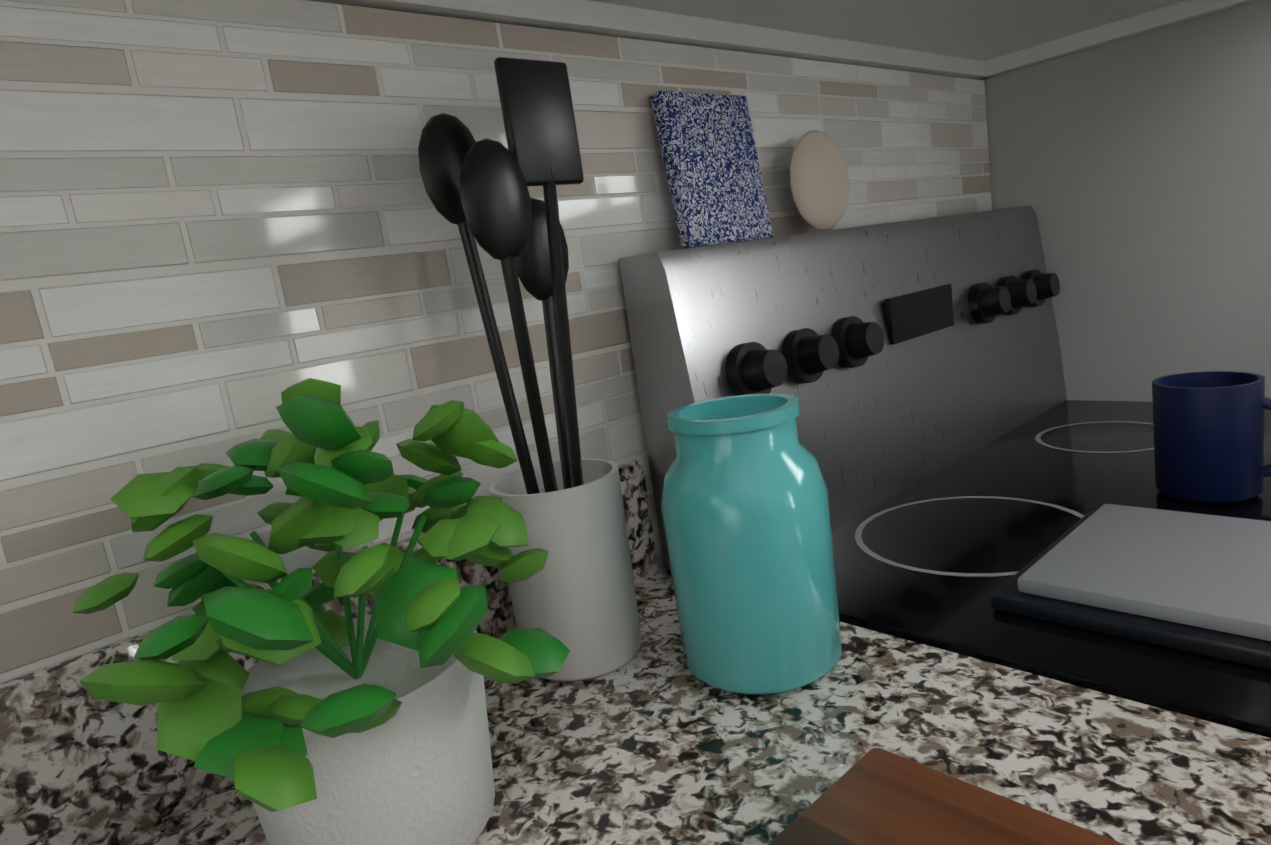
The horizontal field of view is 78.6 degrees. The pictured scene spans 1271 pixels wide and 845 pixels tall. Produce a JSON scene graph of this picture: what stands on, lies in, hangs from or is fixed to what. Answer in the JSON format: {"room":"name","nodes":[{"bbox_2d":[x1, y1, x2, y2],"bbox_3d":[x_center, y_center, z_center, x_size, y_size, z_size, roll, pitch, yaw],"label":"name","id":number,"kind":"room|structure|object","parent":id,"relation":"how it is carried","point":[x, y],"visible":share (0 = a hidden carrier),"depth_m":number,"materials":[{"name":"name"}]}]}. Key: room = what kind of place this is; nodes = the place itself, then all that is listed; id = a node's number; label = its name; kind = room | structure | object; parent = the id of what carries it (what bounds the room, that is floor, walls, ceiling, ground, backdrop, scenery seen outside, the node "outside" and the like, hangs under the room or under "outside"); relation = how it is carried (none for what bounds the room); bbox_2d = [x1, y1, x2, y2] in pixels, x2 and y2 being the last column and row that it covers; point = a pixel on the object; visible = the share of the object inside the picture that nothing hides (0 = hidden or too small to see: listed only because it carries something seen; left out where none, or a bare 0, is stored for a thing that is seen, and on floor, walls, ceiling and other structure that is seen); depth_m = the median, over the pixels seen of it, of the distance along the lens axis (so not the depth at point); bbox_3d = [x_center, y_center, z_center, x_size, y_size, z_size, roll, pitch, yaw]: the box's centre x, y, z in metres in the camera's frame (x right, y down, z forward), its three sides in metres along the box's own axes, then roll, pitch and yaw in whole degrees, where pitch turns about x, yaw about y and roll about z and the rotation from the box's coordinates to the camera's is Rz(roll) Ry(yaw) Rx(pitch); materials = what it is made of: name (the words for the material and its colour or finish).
{"room":"kitchen","nodes":[
{"label":"kitchen","id":0,"kind":"room"},
{"bbox_2d":[983,0,1270,401],"bbox_3d":[1.699,-0.282,-0.042,0.120,2.440,3.620,-17,14,-40],"label":"wall","id":1,"kind":"structure","parent":0,"point":[1134,172],"depth_m":1.03,"materials":[{"name":"white paint"}]},
{"bbox_3d":[-0.271,1.607,-1.693,5.990,0.060,3.620,-17,14,-40],"label":"floor","id":2,"kind":"structure","parent":0,"visible":0},
{"bbox_2d":[0,0,1270,844],"bbox_3d":[-1.014,0.780,-0.674,5.147,1.388,0.800,-17,14,-40],"label":"countertop","id":3,"kind":"structure","parent":2,"relation":"on","point":[222,225],"depth_m":0.47,"materials":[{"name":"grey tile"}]},
{"bbox_2d":[73,378,569,844],"bbox_3d":[-0.147,0.100,0.393,0.219,0.248,0.254,-17,14,-40],"label":"planter","id":4,"kind":"object","parent":3,"relation":"on","point":[317,723],"visible":1,"depth_m":0.35,"materials":[{"name":"white ceramic"}]},
{"bbox_2d":[418,57,641,681],"bbox_3d":[-0.068,-0.030,0.549,0.112,0.420,0.094,-17,14,-40],"label":"utensil crock","id":5,"kind":"object","parent":3,"relation":"on","point":[576,596],"visible":0.98,"depth_m":0.53,"materials":[{"name":"white ceramic"}]},
{"bbox_2d":[661,393,841,695],"bbox_3d":[0.076,0.077,0.522,0.110,0.180,0.110,-17,14,-40],"label":"mason jar","id":6,"kind":"object","parent":3,"relation":"on","point":[746,514],"visible":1,"depth_m":0.48,"materials":[{"name":"teal glass"}]},
{"bbox_2d":[768,748,1125,844],"bbox_3d":[0.060,0.235,0.121,0.470,0.026,0.330,-17,14,-40],"label":"cutting board","id":7,"kind":"object","parent":3,"relation":"on","point":[876,796],"visible":1,"depth_m":0.34,"materials":[{"name":"brown wood"}]},
{"bbox_2d":[619,205,1270,737],"bbox_3d":[0.604,0.369,0.748,0.761,1.200,0.761,-17,14,-40],"label":"range","id":8,"kind":"object","parent":2,"relation":"on","point":[971,459],"visible":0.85,"depth_m":0.76,"materials":[{"name":"silver metal"}]},
{"bbox_2d":[650,91,772,248],"bbox_3d":[0.076,-0.239,0.737,0.120,0.140,0.028,-17,14,-40],"label":"cutting board","id":9,"kind":"object","parent":8,"relation":"on","point":[711,164],"visible":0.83,"depth_m":0.72,"materials":[{"name":"blue stone"}]},
{"bbox_2d":[790,130,848,230],"bbox_3d":[0.197,-0.257,0.826,0.104,0.104,0.021,-17,14,-40],"label":"plate","id":10,"kind":"object","parent":8,"relation":"on","point":[819,180],"visible":0.98,"depth_m":0.81,"materials":[{"name":"beige ceramic"}]},
{"bbox_2d":[991,504,1270,669],"bbox_3d":[0.392,0.104,0.545,0.200,0.024,0.200,-17,14,-40],"label":"book","id":11,"kind":"object","parent":8,"relation":"on","point":[1197,583],"visible":0.98,"depth_m":0.52,"materials":[{"name":"grey plastic"},{"name":"dark blue-black plastic"}]},
{"bbox_2d":[1152,371,1270,503],"bbox_3d":[0.530,0.013,0.698,0.082,0.105,0.110,-17,14,-40],"label":"mug","id":12,"kind":"object","parent":8,"relation":"on","point":[1208,427],"visible":1,"depth_m":0.68,"materials":[{"name":"blue ceramic"}]},
{"bbox_3d":[-1.660,0.332,-0.656,5.870,2.440,0.120,-17,14,-40],"label":"wall","id":13,"kind":"structure","parent":0,"visible":0},
{"bbox_2d":[308,0,875,51],"bbox_3d":[-0.246,-0.763,0.191,1.149,1.029,0.400,-17,14,-40],"label":"upper cabinet","id":14,"kind":"object","parent":13,"relation":"attached to","point":[733,25],"depth_m":0.69,"materials":[{"name":"white paint"}]},
{"bbox_2d":[748,0,1243,79],"bbox_3d":[0.321,-0.940,0.687,0.658,1.029,0.400,-17,14,-40],"label":"range hood","id":15,"kind":"object","parent":13,"relation":"attached to","point":[977,39],"depth_m":0.93,"materials":[{"name":"white paint"}]}
]}

